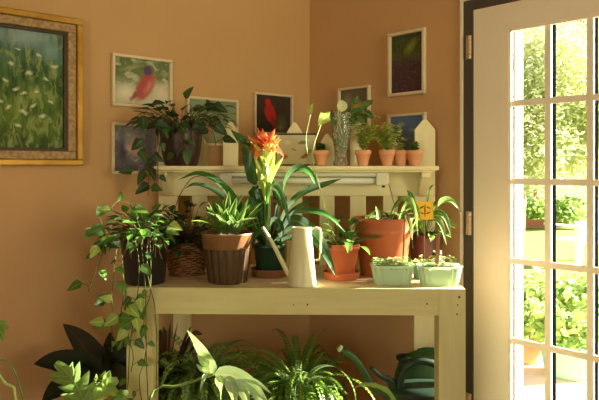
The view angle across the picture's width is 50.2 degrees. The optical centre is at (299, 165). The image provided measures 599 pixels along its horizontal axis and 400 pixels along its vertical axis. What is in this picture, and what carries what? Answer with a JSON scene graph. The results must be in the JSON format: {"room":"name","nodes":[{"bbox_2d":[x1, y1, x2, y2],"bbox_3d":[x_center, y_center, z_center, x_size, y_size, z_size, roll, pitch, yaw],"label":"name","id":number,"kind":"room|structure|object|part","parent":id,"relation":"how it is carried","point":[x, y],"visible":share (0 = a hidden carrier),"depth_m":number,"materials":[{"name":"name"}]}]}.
{"room":"sunroom","nodes":[
{"label":"sunroom","id":0,"kind":"room"},
{"bbox_2d":[0,0,309,399],"bbox_3d":[-1.762,0.020,1.928,5.020,2.620,0.120,0,0,-42],"label":"wall","id":1,"kind":"structure","parent":0,"point":[223,49],"depth_m":2.72,"materials":[{"name":"paint"}]},
{"bbox_2d":[0,6,82,165],"bbox_3d":[-1.066,-0.297,2.441,0.482,0.591,0.045,0,0,-42],"label":"framed painting","id":2,"kind":"object","parent":1,"relation":"attached to","point":[41,54],"visible":1,"depth_m":2.50,"materials":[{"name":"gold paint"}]},
{"bbox_2d":[0,27,62,147],"bbox_3d":[-1.079,-0.297,2.455,0.344,0.453,0.004,0,0,-42],"label":"artwork","id":3,"kind":"object","parent":2,"relation":"attached to","point":[31,63],"depth_m":2.49},
{"bbox_2d":[111,122,158,173],"bbox_3d":[-0.709,-0.076,2.779,0.231,0.220,0.020,0,0,-42],"label":"framed print","id":4,"kind":"object","parent":1,"relation":"attached to","point":[122,137],"visible":0.62,"depth_m":2.76},
{"bbox_2d":[111,53,172,109],"bbox_3d":[-0.686,-0.367,2.800,0.289,0.224,0.021,0,0,-42],"label":"framed print","id":5,"kind":"object","parent":1,"relation":"attached to","point":[136,81],"visible":0.89,"depth_m":2.80},
{"bbox_2d":[186,96,238,145],"bbox_3d":[-0.412,-0.209,3.047,0.293,0.229,0.020,0,0,-42],"label":"framed print","id":6,"kind":"object","parent":1,"relation":"attached to","point":[193,100],"visible":0.45,"depth_m":3.06},
{"bbox_2d":[253,92,293,134],"bbox_3d":[-0.133,-0.267,3.298,0.258,0.211,0.020,0,0,-42],"label":"framed print","id":7,"kind":"object","parent":1,"relation":"attached to","point":[271,111],"visible":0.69,"depth_m":3.30},
{"bbox_2d":[310,0,459,399],"bbox_3d":[1.738,0.020,1.702,0.120,2.620,4.900,0,0,-42],"label":"wall","id":8,"kind":"structure","parent":0,"point":[348,38],"depth_m":3.13,"materials":[{"name":"paint"}]},
{"bbox_2d":[337,85,370,129],"bbox_3d":[0.273,-0.292,3.222,0.020,0.212,0.216,0,0,-42],"label":"framed print","id":9,"kind":"object","parent":8,"relation":"attached to","point":[348,94],"visible":0.59,"depth_m":3.23},
{"bbox_2d":[341,88,366,126],"bbox_3d":[0.278,-0.292,3.227,0.004,0.188,0.192,0,0,-42],"label":"artwork","id":10,"kind":"object","parent":9,"relation":"attached to","point":[347,94],"depth_m":3.24},
{"bbox_2d":[387,27,425,96],"bbox_3d":[0.497,-0.478,2.974,0.020,0.302,0.217,0,0,-42],"label":"framed print","id":11,"kind":"object","parent":8,"relation":"attached to","point":[406,50],"visible":1,"depth_m":2.98},
{"bbox_2d":[392,31,421,92],"bbox_3d":[0.502,-0.478,2.979,0.004,0.270,0.185,0,0,-42],"label":"artwork","id":12,"kind":"object","parent":11,"relation":"attached to","point":[406,45],"depth_m":2.98},
{"bbox_2d":[387,112,426,159],"bbox_3d":[0.496,-0.137,2.974,0.020,0.216,0.222,0,0,-42],"label":"framed print","id":13,"kind":"object","parent":8,"relation":"attached to","point":[408,122],"visible":0.49,"depth_m":2.98},
{"bbox_2d":[391,115,422,149],"bbox_3d":[0.502,-0.137,2.979,0.004,0.190,0.196,0,0,-42],"label":"artwork","id":14,"kind":"object","parent":13,"relation":"attached to","point":[408,123],"depth_m":2.98},
{"bbox_2d":[460,0,468,286],"bbox_3d":[1.313,0.305,2.075,0.011,2.049,1.847,0,0,-42],"label":"trim","id":15,"kind":"structure","parent":8,"relation":"attached to","point":[461,1],"depth_m":2.75,"materials":[{"name":"paint"}]},
{"bbox_2d":[463,0,519,399],"bbox_3d":[1.365,0.311,2.122,0.134,2.037,1.823,0,0,-42],"label":"trim","id":16,"kind":"structure","parent":8,"relation":"attached to","point":[469,6],"depth_m":2.73,"materials":[{"name":"wood"}]},
{"bbox_2d":[466,0,598,399],"bbox_3d":[1.006,0.326,2.427,0.127,1.978,0.860,0,0,-39],"label":"door","id":17,"kind":"structure","parent":8,"relation":"in","point":[495,27],"depth_m":2.61,"materials":[{"name":"paint"}]},
{"bbox_3d":[-0.127,1.380,0.023,7.259,0.100,7.259,0,0,0],"label":"floor","id":18,"kind":"structure","parent":0,"visible":0},
{"bbox_2d":[0,320,24,399],"bbox_3d":[-0.937,0.895,1.950,0.240,0.868,0.240,0,0,0],"label":"leaf plant","id":19,"kind":"object","parent":18,"relation":"on","point":[3,326],"visible":1,"depth_m":1.93,"materials":[{"name":"plant"}]},
{"bbox_2d":[34,324,125,399],"bbox_3d":[-0.752,0.965,2.330,0.332,0.728,0.369,0,0,-44],"label":"plant","id":20,"kind":"object","parent":18,"relation":"on","point":[95,358],"visible":0.56,"depth_m":2.35,"materials":[{"name":"green plant"}]},
{"bbox_2d":[47,330,271,399],"bbox_3d":[-0.466,0.943,1.985,0.750,0.774,0.410,0,0,0],"label":"leaf plant","id":21,"kind":"object","parent":18,"relation":"on","point":[236,381],"visible":1,"depth_m":2.14,"materials":[{"name":"plant"}]},
{"bbox_2d":[126,119,465,399],"bbox_3d":[-0.019,0.563,2.542,1.219,1.534,0.566,0,0,1],"label":"bench","id":22,"kind":"object","parent":18,"relation":"on","point":[438,312],"visible":0.45,"depth_m":2.27,"materials":[{"name":"paint"}]},
{"bbox_2d":[67,191,192,399],"bbox_3d":[-0.597,0.465,2.367,0.416,0.756,0.395,0,0,0],"label":"pothos plant","id":23,"kind":"object","parent":22,"relation":"on","point":[144,252],"visible":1,"depth_m":2.26,"materials":[{"name":"green plant"}]},
{"bbox_3d":[-0.572,0.338,2.370,0.184,0.187,0.184,0,0,0],"label":"pot","id":24,"kind":"part","parent":23,"relation":"part of","materials":[{"name":"brown plastic"}]},
{"bbox_3d":[-0.568,0.881,2.318,0.093,0.898,0.089,0,0,2],"label":"leg","id":25,"kind":"part","parent":22,"relation":"part of","materials":[{"name":"paint"}]},
{"bbox_2d":[118,86,238,193],"bbox_3d":[-0.493,-0.101,2.709,0.479,0.442,0.397,0,0,0],"label":"pothos plant","id":26,"kind":"object","parent":22,"relation":"on","point":[180,143],"visible":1,"depth_m":2.61,"materials":[{"name":"green plant"}]},
{"bbox_3d":[-0.502,-0.088,2.713,0.180,0.175,0.180,0,0,0],"label":"pot","id":27,"kind":"part","parent":26,"relation":"part of","materials":[{"name":"brown ceramic"}]},
{"bbox_2d":[143,175,216,276],"bbox_3d":[-0.438,0.232,2.570,0.423,0.398,0.408,0,0,-28],"label":"plant","id":28,"kind":"object","parent":22,"relation":"on","point":[185,258],"visible":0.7,"depth_m":2.50,"materials":[{"name":"green plant"}]},
{"bbox_3d":[-0.517,0.896,2.828,0.080,0.868,0.020,0,0,2],"label":"leg","id":29,"kind":"part","parent":22,"relation":"part of","materials":[{"name":"paint"}]},
{"bbox_2d":[167,240,205,276],"bbox_3d":[-0.450,0.366,2.559,0.184,0.131,0.183,0,0,0],"label":"basket","id":30,"kind":"object","parent":22,"relation":"on","point":[191,262],"depth_m":2.49,"materials":[{"name":"wicker"}]},
{"bbox_2d":[159,323,226,399],"bbox_3d":[-0.500,0.805,2.494,0.573,0.448,0.530,0,0,0],"label":"plant","id":31,"kind":"object","parent":22,"relation":"on","point":[162,334],"visible":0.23,"depth_m":2.44,"materials":[{"name":"green plant"}]},
{"bbox_2d":[159,329,275,399],"bbox_3d":[-0.380,0.866,2.538,0.627,0.393,0.561,0,0,11],"label":"fern plant","id":32,"kind":"object","parent":22,"relation":"on","point":[209,390],"visible":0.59,"depth_m":2.44,"materials":[{"name":"green plant"}]},
{"bbox_2d":[192,193,262,284],"bbox_3d":[-0.273,0.261,2.379,0.275,0.341,0.306,0,0,0],"label":"pot plant","id":33,"kind":"object","parent":22,"relation":"on","point":[227,253],"visible":1,"depth_m":2.32,"materials":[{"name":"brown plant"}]},
{"bbox_3d":[-0.268,0.367,2.385,0.179,0.128,0.177,0,0,0],"label":"pot","id":34,"kind":"part","parent":33,"relation":"part of","materials":[{"name":"brown ceramic"}]},
{"bbox_2d":[179,129,344,278],"bbox_3d":[-0.140,0.142,2.454,0.616,0.578,0.280,0,0,0],"label":"plant","id":35,"kind":"object","parent":22,"relation":"on","point":[258,156],"visible":0.9,"depth_m":2.45,"materials":[{"name":"green plant"}]},
{"bbox_3d":[-0.128,-0.082,2.460,0.138,0.130,0.151,0,0,0],"label":"flower","id":36,"kind":"part","parent":35,"relation":"part of","materials":[{"name":"orange plant"}]},
{"bbox_3d":[-0.118,0.363,2.520,0.132,0.115,0.132,0,0,0],"label":"pot","id":37,"kind":"part","parent":35,"relation":"part of","materials":[{"name":"green ceramic"}]},
{"bbox_2d":[261,226,321,287],"bbox_3d":[-0.029,0.324,2.320,0.220,0.215,0.107,0,0,0],"label":"watering can","id":38,"kind":"object","parent":22,"relation":"on","point":[300,273],"visible":1,"depth_m":2.29,"materials":[{"name":"white metal"}]},
{"bbox_3d":[-0.081,0.312,2.313,0.116,0.190,0.022,0,0,-8],"label":"spout","id":39,"kind":"part","parent":38,"relation":"part of","materials":[{"name":"white metal"}]},
{"bbox_3d":[0.061,0.282,2.320,0.041,0.125,0.008,0,0,0],"label":"handle","id":40,"kind":"part","parent":38,"relation":"part of","materials":[{"name":"white metal"}]},
{"bbox_2d":[275,133,317,165],"bbox_3d":[-0.015,-0.071,2.780,0.186,0.143,0.027,0,0,2],"label":"framed print","id":41,"kind":"object","parent":22,"relation":"on","point":[293,145],"visible":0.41,"depth_m":2.78},
{"bbox_2d":[159,170,433,195],"bbox_3d":[-0.016,0.074,2.796,1.202,0.112,0.018,0,0,1],"label":"shelf","id":42,"kind":"object","parent":22,"relation":"attached to","point":[399,182],"depth_m":2.78,"materials":[{"name":"paint"}]},
{"bbox_2d":[154,166,438,169],"bbox_3d":[-0.015,0.009,2.718,1.174,0.018,0.175,0,0,2],"label":"shelf","id":43,"kind":"object","parent":22,"relation":"attached to","point":[155,167],"depth_m":2.63,"materials":[{"name":"paint"}]},
{"bbox_2d":[220,328,374,399],"bbox_3d":[-0.035,0.926,2.543,0.647,0.495,0.747,0,0,0],"label":"fern plant","id":44,"kind":"object","parent":22,"relation":"on","point":[297,380],"visible":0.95,"depth_m":2.47,"materials":[{"name":"green plant"}]},
{"bbox_2d":[219,172,393,201],"bbox_3d":[0.038,0.104,2.705,0.745,0.156,0.078,0,0,1],"label":"strip light","id":45,"kind":"object","parent":22,"relation":"attached to","point":[381,178],"visible":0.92,"depth_m":2.68,"materials":[{"name":"metal"}]},
{"bbox_2d":[313,143,328,165],"bbox_3d":[0.092,-0.050,2.727,0.069,0.098,0.069,0,0,0],"label":"terracotta pot","id":46,"kind":"object","parent":22,"relation":"on","point":[320,155],"visible":1,"depth_m":2.71,"materials":[{"name":"ceramic"}]},
{"bbox_3d":[0.092,-0.034,2.727,0.069,0.066,0.069,0,0,0],"label":"pot","id":47,"kind":"part","parent":46,"relation":"part of","materials":[{"name":"ceramic"}]},
{"bbox_2d":[306,103,381,280],"bbox_3d":[0.163,0.095,2.442,0.312,0.674,0.248,0,0,0],"label":"terracotta pot plant","id":48,"kind":"object","parent":22,"relation":"on","point":[344,253],"visible":0.87,"depth_m":2.41,"materials":[{"name":"green plant"}]},
{"bbox_3d":[0.161,0.358,2.455,0.142,0.125,0.142,0,0,0],"label":"pot","id":49,"kind":"part","parent":48,"relation":"part of","materials":[{"name":"ceramic"}]},
{"bbox_2d":[330,96,373,165],"bbox_3d":[0.220,-0.148,2.703,0.182,0.294,0.107,0,0,0],"label":"glass vase","id":50,"kind":"object","parent":22,"relation":"on","point":[342,105],"visible":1,"depth_m":2.68,"materials":[{"name":"clear glass"}]},
{"bbox_2d":[344,115,379,165],"bbox_3d":[0.264,-0.108,2.698,0.154,0.213,0.087,0,0,0],"label":"terracotta pot","id":51,"kind":"object","parent":22,"relation":"on","point":[362,156],"visible":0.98,"depth_m":2.69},
{"bbox_3d":[0.268,-0.034,2.698,0.069,0.066,0.069,0,0,0],"label":"pot","id":52,"kind":"part","parent":51,"relation":"part of","materials":[{"name":"ceramic"}]},
{"bbox_2d":[337,344,433,399],"bbox_3d":[0.401,0.877,2.660,0.501,0.305,0.170,0,0,0],"label":"watering can","id":53,"kind":"object","parent":22,"relation":"on","point":[419,371],"visible":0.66,"depth_m":2.60,"materials":[{"name":"green plastic"}]},
{"bbox_3d":[0.295,0.863,2.625,0.271,0.260,0.051,0,0,-17],"label":"spout","id":54,"kind":"part","parent":53,"relation":"part of","materials":[{"name":"green plastic"}]},
{"bbox_3d":[0.571,0.837,2.660,0.161,0.168,0.024,0,0,0],"label":"handle","id":55,"kind":"part","parent":53,"relation":"part of","materials":[{"name":"green plastic"}]},
{"bbox_2d":[354,195,420,276],"bbox_3d":[0.355,0.271,2.539,0.288,0.320,0.239,0,0,27],"label":"terracotta pot plant","id":56,"kind":"object","parent":22,"relation":"on","point":[395,231],"visible":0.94,"depth_m":2.46,"materials":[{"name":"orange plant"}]},
{"bbox_3d":[0.333,0.318,2.550,0.239,0.228,0.239,0,0,0],"label":"pot","id":57,"kind":"part","parent":56,"relation":"part of","materials":[{"name":"ceramic"}]},
{"bbox_2d":[370,122,406,165],"bbox_3d":[0.368,-0.093,2.700,0.168,0.185,0.135,0,0,0],"label":"terracotta pot","id":58,"kind":"object","parent":22,"relation":"on","point":[386,156],"visible":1,"depth_m":2.68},
{"bbox_3d":[0.368,-0.034,2.695,0.069,0.066,0.069,0,0,0],"label":"pot","id":59,"kind":"part","parent":58,"relation":"part of","materials":[{"name":"ceramic"}]},
{"bbox_2d":[370,256,414,284],"bbox_3d":[0.340,0.384,2.355,0.163,0.096,0.110,0,0,1],"label":"seedling tray","id":60,"kind":"object","parent":22,"relation":"on","point":[389,271],"visible":1,"depth_m":2.31,"materials":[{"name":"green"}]},
{"bbox_2d":[394,143,406,165],"bbox_3d":[0.431,-0.051,2.733,0.069,0.100,0.069,0,0,0],"label":"terracotta pot","id":61,"kind":"object","parent":22,"relation":"on","point":[400,157],"visible":0.94,"depth_m":2.71,"materials":[{"name":"ceramic"}]},
{"bbox_3d":[0.431,-0.034,2.733,0.069,0.066,0.069,0,0,0],"label":"pot","id":62,"kind":"part","parent":61,"relation":"part of","materials":[{"name":"ceramic"}]},
{"bbox_2d":[369,357,433,399],"bbox_3d":[0.437,0.877,2.450,0.347,0.305,0.175,0,0,0],"label":"watering can","id":63,"kind":"object","parent":22,"relation":"on","point":[402,389],"visible":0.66,"depth_m":2.42,"materials":[{"name":"green plastic"}]},
{"bbox_3d":[0.331,0.826,2.442,0.145,0.145,0.059,0,0,-11],"label":"spout","id":64,"kind":"part","parent":63,"relation":"part of","materials":[{"name":"green plastic"}]},
{"bbox_3d":[0.484,0.805,2.430,0.234,0.160,0.030,0,0,0],"label":"handle","id":65,"kind":"part","parent":63,"relation":"part of","materials":[{"name":"green plastic"}]},
{"bbox_2d":[406,141,422,165],"bbox_3d":[0.486,-0.053,2.707,0.069,0.104,0.069,0,0,0],"label":"terracotta pot","id":66,"kind":"object","parent":22,"relation":"on","point":[414,155],"visible":1,"depth_m":2.69,"materials":[{"name":"ceramic"}]},
{"bbox_3d":[0.486,-0.034,2.707,0.069,0.066,0.069,0,0,0],"label":"pot","id":67,"kind":"part","parent":66,"relation":"part of","materials":[{"name":"ceramic"}]},
{"bbox_2d":[412,255,434,278],"bbox_3d":[0.485,0.385,2.454,0.100,0.094,0.138,0,0,-30],"label":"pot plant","id":68,"kind":"object","parent":22,"relation":"on","point":[415,270],"visible":0.3,"depth_m":2.44,"materials":[{"name":"green plant"}]},
{"bbox_3d":[0.467,0.401,2.460,0.076,0.062,0.076,0,0,0],"label":"pot","id":69,"kind":"part","parent":68,"relation":"part of","materials":[{"name":"green ceramic"}]},
{"bbox_2d":[416,202,432,258],"bbox_3d":[0.480,0.261,2.451,0.065,0.250,0.005,0,0,0],"label":"plant tag","id":70,"kind":"object","parent":68,"relation":"in","point":[426,208],"visible":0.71,"depth_m":2.45,"materials":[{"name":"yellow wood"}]},
{"bbox_3d":[0.545,0.896,2.800,0.091,0.868,0.020,0,0,2],"label":"leg","id":71,"kind":"part","parent":22,"relation":"part of","materials":[{"name":"paint"}]},
{"bbox_2d":[407,184,462,262],"bbox_3d":[0.538,0.252,2.600,0.213,0.359,0.224,0,0,0],"label":"pot plant","id":72,"kind":"object","parent":22,"relation":"on","point":[417,249],"visible":0.74,"depth_m":2.58,"materials":[{"name":"green plant"}]},
{"bbox_3d":[0.522,0.354,2.640,0.144,0.155,0.144,0,0,0],"label":"pot","id":73,"kind":"part","parent":72,"relation":"part of","materials":[{"name":"red ceramic"}]},
{"bbox_2d":[431,250,441,262],"bbox_3d":[0.521,0.375,2.425,0.048,0.113,0.048,0,0,0],"label":"glass jar","id":74,"kind":"object","parent":22,"relation":"on","point":[433,252],"visible":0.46,"depth_m":2.41,"materials":[{"name":"clear glass"}]},
{"bbox_2d":[416,255,462,286],"bbox_3d":[0.509,0.379,2.335,0.166,0.106,0.112,0,0,1],"label":"seedling tray","id":75,"kind":"object","parent":22,"relation":"on","point":[447,274],"visible":0.98,"depth_m":2.29,"materials":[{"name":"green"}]},
{"bbox_2d":[435,234,439,266],"bbox_3d":[0.502,0.314,2.330,0.020,0.136,0.002,0,0,0],"label":"marker","id":76,"kind":"object","parent":75,"relation":"in","point":[437,235],"visible":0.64,"depth_m":2.33,"materials":[{"name":"brown wood"}]},
{"bbox_3d":[0.537,0.881,2.289,0.093,0.898,0.089,0,0,2],"label":"leg","id":77,"kind":"part","parent":22,"relation":"part of","materials":[{"name":"paint"}]},
{"bbox_2d":[353,382,395,399],"bbox_3d":[0.297,1.028,2.032,0.234,0.603,0.263,0,0,0],"label":"leaf plant","id":78,"kind":"object","parent":18,"relation":"on","point":[374,385],"visible":1,"depth_m":2.15,"materials":[{"name":"plant"}]},
{"label":"outside","id":79,"kind":"structure","parent":0,"visible":0},
{"bbox_2d":[523,185,598,332],"bbox_3d":[5.000,1.470,19.000,70.000,0.001,62.000,0,0,0],"label":"ground","id":80,"kind":"structure","parent":79,"point":[534,241],"depth_m":11.54,"materials":[{"name":"green plant"}]},
{"bbox_2d":[526,197,539,218],"bbox_3d":[5.464,1.091,15.936,0.977,0.805,1.006,0,0,30],"label":"shrub","id":81,"kind":"object","parent":80,"relation":"on","point":[529,215],"visible":0.19,"depth_m":15.74,"materials":[{"name":"green plant"}]},
{"bbox_2d":[526,193,557,218],"bbox_3d":[6.068,1.086,16.001,1.023,0.898,1.062,0,0,-15],"label":"shrub","id":82,"kind":"object","parent":80,"relation":"on","point":[539,207],"visible":0.38,"depth_m":15.82,"materials":[{"name":"green plant"}]},
{"bbox_2d":[525,219,562,226],"bbox_3d":[5.523,1.360,15.175,1.450,0.180,0.150,0,0,0],"label":"brick edging","id":83,"kind":"object","parent":80,"relation":"on","point":[529,222],"visible":0.43,"depth_m":15.10,"materials":[{"name":"red brick"}]},
{"bbox_2d":[523,337,598,399],"bbox_3d":[4.040,1.460,3.876,6.150,0.019,5.050,0,0,-42],"label":"patio","id":84,"kind":"structure","parent":80,"relation":"on","point":[533,375],"depth_m":4.21,"materials":[{"name":"stone"}]},
{"bbox_2d":[515,30,522,399],"bbox_3d":[1.348,0.015,4.005,0.072,2.870,0.090,0,0,0],"label":"porch post","id":85,"kind":"object","parent":84,"relation":"on","point":[518,34],"visible":0.48,"depth_m":3.96,"materials":[{"name":"white wood"}]},
{"bbox_2d":[523,296,544,364],"bbox_3d":[1.708,1.210,4.785,0.449,0.480,0.403,0,0,-41],"label":"planter","id":86,"kind":"object","parent":84,"relation":"on","point":[531,356],"visible":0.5,"depth_m":4.67,"materials":[{"name":"ceramic"}]},
{"bbox_3d":[1.681,1.365,4.750,0.329,0.170,0.329,0,0,0],"label":"planter","id":87,"kind":"part","parent":86,"relation":"part of","materials":[{"name":"ceramic"}]},
{"bbox_2d":[523,266,598,318],"bbox_3d":[2.207,1.209,5.542,1.138,0.716,0.847,0,0,-12],"label":"shrub","id":88,"kind":"object","parent":84,"relation":"on","point":[538,291],"visible":0.2,"depth_m":5.41,"materials":[{"name":"green plant"}]},
{"bbox_2d":[531,304,598,381],"bbox_3d":[1.887,1.211,4.455,0.540,0.477,0.423,0,0,0],"label":"planter","id":89,"kind":"object","parent":84,"relation":"on","point":[568,368],"visible":0.65,"depth_m":4.36,"materials":[{"name":"green plant"}]},
{"bbox_3d":[1.874,1.355,4.450,0.403,0.190,0.403,0,0,0],"label":"planter","id":90,"kind":"part","parent":89,"relation":"part of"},
{"bbox_2d":[558,274,598,339],"bbox_3d":[2.481,1.190,5.469,0.833,0.630,0.961,0,0,15],"label":"shrub","id":91,"kind":"object","parent":84,"relation":"on","point":[582,283],"visible":0.22,"depth_m":5.32,"materials":[{"name":"green plant"}]},
{"bbox_2d":[523,19,598,238],"bbox_3d":[4.162,-1.184,13.218,4.936,5.340,3.601,0,0,38],"label":"tree","id":92,"kind":"object","parent":80,"relation":"on","point":[533,53],"visible":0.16,"depth_m":12.68,"materials":[{"name":"green plant"}]},
{"bbox_2d":[527,39,598,178],"bbox_3d":[7.609,-1.053,15.110,4.907,5.075,4.930,0,0,-9],"label":"tree","id":93,"kind":"object","parent":80,"relation":"on","point":[581,127],"visible":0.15,"depth_m":14.75,"materials":[{"name":"green plant"}]},
{"bbox_2d":[527,17,598,190],"bbox_3d":[6.998,-2.189,18.301,5.944,7.344,6.570,0,0,33],"label":"tree","id":94,"kind":"object","parent":80,"relation":"on","point":[583,21],"visible":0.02,"depth_m":17.27,"materials":[{"name":"green plant"}]},
{"bbox_2d":[540,193,586,224],"bbox_3d":[6.251,1.066,14.995,1.141,0.898,1.139,0,0,0],"label":"shrub","id":95,"kind":"object","parent":80,"relation":"on","point":[568,209],"visible":0.8,"depth_m":14.80,"materials":[{"name":"green plant"}]},
{"bbox_2d":[530,174,598,205],"bbox_3d":[9.498,0.850,23.010,4.585,1.200,0.060,0,0,0],"label":"picket fence","id":96,"kind":"object","parent":80,"relation":"on","point":[583,196],"visible":0.12,"depth_m":22.98,"materials":[{"name":"white wood"}]},
{"bbox_2d":[544,200,598,264],"bbox_3d":[4.227,0.948,9.527,0.760,1.005,0.802,0,0,-25],"label":"garden chair","id":97,"kind":"object","parent":80,"relation":"on","point":[580,238],"visible":0.51,"depth_m":9.22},
{"bbox_3d":[3.907,0.877,9.456,0.120,0.025,0.660,0,0,-25],"label":"armrest","id":98,"kind":"part","parent":97,"relation":"part of","materials":[{"name":"white wood"}]},
{"bbox_3d":[4.197,1.105,9.591,0.540,0.030,0.520,0,0,-25],"label":"seat","id":99,"kind":"part","parent":97,"relation":"part of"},
{"bbox_3d":[4.021,1.170,9.233,0.080,0.560,0.060,0,0,-25],"label":"leg","id":100,"kind":"part","parent":97,"relation":"part of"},
{"bbox_3d":[4.364,1.170,9.967,0.080,0.560,0.060,0,0,-25],"label":"leg","id":101,"kind":"part","parent":97,"relation":"part of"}
]}

